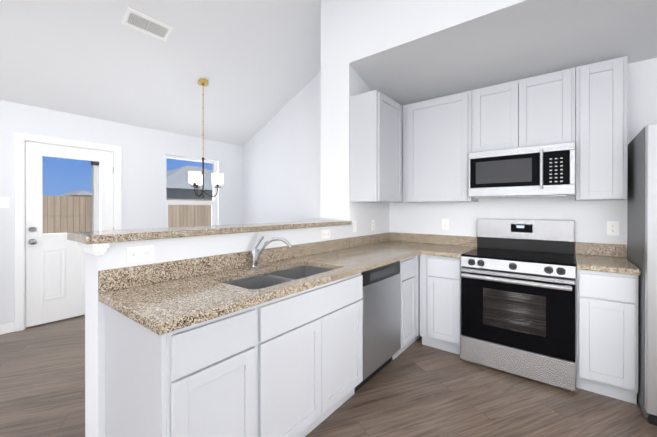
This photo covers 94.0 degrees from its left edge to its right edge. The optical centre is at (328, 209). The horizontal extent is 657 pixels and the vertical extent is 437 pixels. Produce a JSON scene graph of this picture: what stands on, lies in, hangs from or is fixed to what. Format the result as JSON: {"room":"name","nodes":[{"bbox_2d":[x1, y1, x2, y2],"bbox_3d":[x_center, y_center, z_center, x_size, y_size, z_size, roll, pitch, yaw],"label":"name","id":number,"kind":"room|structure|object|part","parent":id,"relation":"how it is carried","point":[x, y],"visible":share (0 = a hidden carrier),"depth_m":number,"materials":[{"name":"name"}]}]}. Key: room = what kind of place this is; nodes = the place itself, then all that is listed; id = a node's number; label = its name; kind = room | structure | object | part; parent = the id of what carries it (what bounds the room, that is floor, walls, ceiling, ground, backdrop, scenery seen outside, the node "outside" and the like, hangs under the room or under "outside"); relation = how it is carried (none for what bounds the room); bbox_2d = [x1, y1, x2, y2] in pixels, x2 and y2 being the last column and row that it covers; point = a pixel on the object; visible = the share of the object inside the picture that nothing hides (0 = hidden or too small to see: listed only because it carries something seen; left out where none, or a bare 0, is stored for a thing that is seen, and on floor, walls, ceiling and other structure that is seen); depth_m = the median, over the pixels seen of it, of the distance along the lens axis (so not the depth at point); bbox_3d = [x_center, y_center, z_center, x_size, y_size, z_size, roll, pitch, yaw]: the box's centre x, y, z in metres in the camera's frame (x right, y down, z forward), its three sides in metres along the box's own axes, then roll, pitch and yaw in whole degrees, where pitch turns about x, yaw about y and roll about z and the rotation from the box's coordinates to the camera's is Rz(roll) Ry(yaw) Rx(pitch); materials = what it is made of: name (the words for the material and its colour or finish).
{"room":"kitchen","nodes":[
{"label":"kitchen","id":0,"kind":"room"},
{"bbox_2d":[0,100,243,324],"bbox_3d":[-4.066,-0.002,2.424,0.150,2.600,8.300,0,0,38],"label":"wall","id":1,"kind":"structure","parent":0,"point":[144,150],"depth_m":3.70,"materials":[{"name":"white paint"}]},
{"bbox_2d":[0,197,8,207],"bbox_3d":[-3.384,-0.072,3.165,0.008,0.116,0.116,0,0,38],"label":"light switch","id":2,"kind":"object","parent":1,"relation":"attached to","point":[4,202],"visible":1,"depth_m":3.18,"materials":[{"name":"white plastic"}]},
{"bbox_2d":[0,322,14,334],"bbox_3d":[-4.894,1.251,1.237,0.011,0.099,5.105,0,0,38],"label":"baseboard","id":3,"kind":"structure","parent":1,"relation":"attached to","point":[7,328],"depth_m":3.19,"materials":[{"name":"white paint"}]},
{"bbox_2d":[14,132,121,331],"bbox_3d":[-3.075,0.239,3.671,0.171,2.110,0.987,0,0,38],"label":"door frame","id":4,"kind":"structure","parent":1,"relation":"attached to","point":[20,139],"depth_m":3.28,"materials":[{"name":"white paint"}]},
{"bbox_2d":[25,142,112,326],"bbox_3d":[-3.047,0.273,3.649,0.064,2.016,0.811,0,0,38],"label":"back door","id":5,"kind":"structure","parent":1,"relation":"in","point":[55,274],"depth_m":3.49,"materials":[{"name":"white paint"}]},
{"bbox_2d":[28,157,99,244],"bbox_3d":[-3.044,-0.108,3.572,0.103,0.989,0.658,0,0,38],"label":"window","id":6,"kind":"structure","parent":5,"relation":"attached to","point":[32,241],"depth_m":3.57,"materials":[{"name":"clear glass"}]},
{"bbox_3d":[-3.217,0.288,3.333,0.079,0.198,0.066,0,0,38],"label":"knob","id":7,"kind":"part","parent":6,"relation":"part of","materials":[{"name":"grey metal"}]},
{"bbox_2d":[78,242,108,255],"bbox_3d":[-1.144,0.186,1.487,0.248,0.058,0.064,0,0,38],"label":"trim","id":8,"kind":"structure","parent":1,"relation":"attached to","point":[98,249],"depth_m":1.42,"materials":[{"name":"white paint"}]},
{"bbox_2d":[126,245,153,262],"bbox_3d":[-0.956,0.226,1.557,0.007,0.078,0.125,0,0,38],"label":"outlet","id":9,"kind":"object","parent":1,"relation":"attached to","point":[139,253],"visible":1,"depth_m":1.55,"materials":[{"name":"white plastic"}]},
{"bbox_2d":[166,155,215,227],"bbox_3d":[-2.192,-0.060,4.875,0.060,1.500,0.855,0,0,38],"label":"window","id":10,"kind":"structure","parent":1,"relation":"in","point":[212,203],"depth_m":4.89,"materials":[{"name":"white"}]},
{"bbox_2d":[0,0,320,145],"bbox_3d":[-1.447,-2.059,0.367,6.804,2.014,8.300,0,0,38],"label":"ceiling","id":11,"kind":"structure","parent":0,"point":[256,64],"depth_m":3.39,"materials":[{"name":"white paint"}]},
{"bbox_2d":[121,7,172,41],"bbox_3d":[-1.752,-1.782,2.971,0.172,0.088,0.400,0,0,38],"label":"ceiling vent","id":12,"kind":"object","parent":11,"relation":"in","point":[140,22],"visible":1,"depth_m":2.96,"materials":[{"name":"white plastic"}]},
{"bbox_2d":[188,78,222,197],"bbox_3d":[-1.610,-0.884,3.869,0.404,1.479,0.434,0,0,38],"label":"pendant light","id":13,"kind":"object","parent":11,"relation":"hanging from","point":[196,178],"visible":1,"depth_m":3.84,"materials":[{"name":"gold metal"}]},
{"bbox_3d":[-1.577,-1.129,3.850,0.124,0.987,0.124,0,0,38],"label":"rod","id":14,"kind":"part","parent":13,"relation":"part of","materials":[{"name":"gold metal"}]},
{"bbox_3d":[-1.610,-0.399,3.871,0.344,0.510,0.374,0,0,38],"label":"frame","id":15,"kind":"part","parent":13,"relation":"part of","materials":[{"name":"brown metal"}]},
{"bbox_2d":[0,315,656,436],"bbox_3d":[-1.447,1.353,0.376,6.804,0.100,8.300,0,0,38],"label":"floor","id":16,"kind":"structure","parent":0,"point":[417,388],"depth_m":2.07,"materials":[{"name":"brown wood"}]},
{"bbox_2d":[355,261,400,391],"bbox_3d":[0.196,0.862,2.530,0.586,0.872,0.594,0,0,38],"label":"dishwasher","id":17,"kind":"object","parent":16,"relation":"on","point":[381,298],"visible":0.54,"depth_m":2.32,"materials":[{"name":"grey metal"}]},
{"bbox_3d":[0.423,0.488,2.352,0.002,0.050,0.400,0,0,38],"label":"handle","id":18,"kind":"part","parent":17,"relation":"part of","materials":[{"name":"grey"}]},
{"bbox_2d":[357,255,420,346],"bbox_3d":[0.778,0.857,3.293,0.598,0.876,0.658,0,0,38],"label":"base cabinet","id":19,"kind":"object","parent":16,"relation":"on","point":[409,267],"depth_m":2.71,"materials":[{"name":"grey paint"}]},
{"bbox_2d":[98,232,441,334],"bbox_3d":[0.099,0.402,2.373,0.660,0.440,2.940,0,0,38],"label":"countertop","id":20,"kind":"structure","parent":19,"relation":"on","point":[161,298],"depth_m":1.71,"materials":[{"name":"stone"}]},
{"bbox_2d":[242,236,291,269],"bbox_3d":[-0.398,0.283,1.987,0.270,0.203,0.203,0,0,38],"label":"faucet","id":21,"kind":"object","parent":20,"relation":"on","point":[255,265],"depth_m":2.01,"materials":[{"name":"silver metal"}]},
{"bbox_2d":[226,266,330,288],"bbox_3d":[-0.265,0.524,1.881,0.396,0.200,0.786,0,0,38],"label":"sink","id":22,"kind":"object","parent":20,"relation":"in","point":[273,277],"depth_m":1.98,"materials":[{"name":"silver metal"}]},
{"bbox_2d":[461,219,575,391],"bbox_3d":[1.600,0.696,2.592,0.761,1.203,0.727,0,0,38],"label":"range","id":23,"kind":"object","parent":16,"relation":"on","point":[518,296],"visible":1,"depth_m":2.39,"materials":[{"name":"grey metal"}]},
{"bbox_3d":[1.426,0.795,2.371,0.756,0.538,0.014,0,0,38],"label":"door glass","id":24,"kind":"part","parent":23,"relation":"part of","materials":[{"name":"black glass"}]},
{"bbox_3d":[1.403,0.531,2.341,0.756,0.064,0.089,0,0,38],"label":"handle","id":25,"kind":"part","parent":23,"relation":"part of","materials":[{"name":"silver metal"}]},
{"bbox_2d":[461,247,575,265],"bbox_3d":[1.617,0.389,2.614,0.761,0.016,0.615,0,0,38],"label":"cooktop","id":26,"kind":"object","parent":23,"relation":"in","point":[512,255],"depth_m":2.53,"materials":[{"name":"black glass"}]},
{"bbox_2d":[420,254,638,403],"bbox_3d":[1.616,0.859,2.669,1.466,0.876,0.608,0,0,38],"label":"base cabinet","id":27,"kind":"object","parent":16,"relation":"on","point":[606,333],"depth_m":2.13,"materials":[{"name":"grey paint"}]},
{"bbox_2d":[426,235,476,257],"bbox_3d":[1.201,0.350,2.975,0.332,0.138,0.631,0,0,38],"label":"countertop","id":28,"kind":"structure","parent":27,"relation":"on","point":[452,246],"depth_m":3.15,"materials":[{"name":"stone"}]},
{"bbox_2d":[575,242,640,274],"bbox_3d":[2.063,0.352,2.302,0.317,0.137,0.631,0,0,38],"label":"countertop","id":29,"kind":"structure","parent":27,"relation":"on","point":[601,257],"depth_m":2.39,"materials":[{"name":"stone"}]},
{"bbox_2d":[627,123,656,425],"bbox_3d":[2.478,0.395,1.830,0.909,1.810,0.807,0,0,38],"label":"refrigerator","id":30,"kind":"object","parent":16,"relation":"on","point":[642,207],"visible":0.94,"depth_m":1.87,"materials":[{"name":"grey metal"}]},
{"bbox_2d":[244,0,656,257],"bbox_3d":[1.068,-0.755,3.577,6.450,4.100,0.150,0,0,38],"label":"wall","id":31,"kind":"structure","parent":0,"point":[288,162],"depth_m":3.21,"materials":[{"name":"white paint"}]},
{"bbox_2d":[67,220,351,243],"bbox_3d":[-0.554,0.134,2.295,0.332,0.038,2.116,0,0,38],"label":"bar","id":32,"kind":"object","parent":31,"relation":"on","point":[95,237],"visible":1,"depth_m":1.77,"materials":[{"name":"stone"}]},
{"bbox_2d":[321,229,329,238],"bbox_3d":[-0.024,0.223,2.747,0.007,0.078,0.125,0,0,38],"label":"outlet","id":33,"kind":"object","parent":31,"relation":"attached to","point":[325,234],"visible":1,"depth_m":2.74,"materials":[{"name":"white plastic"}]},
{"bbox_2d":[353,221,356,231],"bbox_3d":[0.268,0.176,3.120,0.008,0.116,0.072,0,0,38],"label":"light switch","id":34,"kind":"object","parent":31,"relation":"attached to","point":[354,226],"visible":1,"depth_m":3.12,"materials":[{"name":"white plastic"}]},
{"bbox_2d":[98,232,625,292],"bbox_3d":[0.657,0.334,1.935,2.080,0.102,2.942,0,0,38],"label":"backsplash","id":35,"kind":"structure","parent":31,"relation":"attached to","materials":[{"name":"stone"}]},
{"bbox_2d":[371,220,374,229],"bbox_3d":[0.499,0.174,3.414,0.007,0.116,0.072,0,0,38],"label":"outlet","id":36,"kind":"object","parent":31,"relation":"attached to","point":[372,224],"visible":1,"depth_m":3.41,"materials":[{"name":"white plastic"}]},
{"bbox_2d":[350,90,401,202],"bbox_3d":[0.503,-0.598,3.161,0.322,1.044,0.542,0,0,38],"label":"upper cabinet","id":37,"kind":"object","parent":31,"relation":"attached to","point":[375,146],"visible":1,"depth_m":2.97,"materials":[{"name":"grey paint"}]},
{"bbox_2d":[442,219,448,229],"bbox_3d":[1.268,0.161,3.321,0.072,0.116,0.007,0,0,38],"label":"electrical outlet","id":38,"kind":"object","parent":31,"relation":"attached to","point":[445,224],"visible":1,"depth_m":3.32,"materials":[{"name":"white plastic"}]},
{"bbox_2d":[403,56,627,202],"bbox_3d":[1.575,-0.597,2.878,1.748,1.044,0.322,0,0,38],"label":"upper cabinet","id":39,"kind":"object","parent":31,"relation":"attached to","point":[584,108],"visible":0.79,"depth_m":2.59,"materials":[{"name":"grey paint"}]},
{"bbox_2d":[468,142,574,197],"bbox_3d":[1.688,-0.309,2.702,0.760,0.412,0.462,0,0,38],"label":"over-the-range microwave","id":40,"kind":"object","parent":39,"relation":"attached to","point":[541,171],"visible":1,"depth_m":2.53,"materials":[{"name":"grey metal"}]},
{"bbox_3d":[1.579,-0.325,2.577,0.710,0.264,0.026,0,0,38],"label":"glass","id":41,"kind":"part","parent":40,"relation":"part of","materials":[{"name":"black glass"}]},
{"bbox_3d":[1.695,-0.319,2.436,0.024,0.310,0.052,0,0,38],"label":"handle","id":42,"kind":"part","parent":40,"relation":"part of","materials":[{"name":"silver metal"}]},
{"bbox_2d":[607,221,618,235],"bbox_3d":[2.320,0.155,2.498,0.072,0.116,0.007,0,0,38],"label":"electrical outlet","id":43,"kind":"object","parent":31,"relation":"attached to","point":[612,227],"visible":1,"depth_m":2.50,"materials":[{"name":"white plastic"}]},
{"bbox_2d":[349,0,656,110],"bbox_3d":[1.892,-1.972,2.276,3.600,1.620,0.876,0,0,38],"label":"ceiling soffit","id":44,"kind":"structure","parent":0,"point":[403,52],"depth_m":2.55,"materials":[{"name":"white paint"}]},
{"label":"outside","id":45,"kind":"structure","parent":0,"visible":0},
{"bbox_2d":[43,161,211,233],"bbox_3d":[-24.078,-0.484,23.172,56.945,4.250,80.000,0,0,38],"label":"fence","id":46,"kind":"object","parent":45,"point":[80,202],"depth_m":9.17,"materials":[{"name":"brown wood"}]}
]}

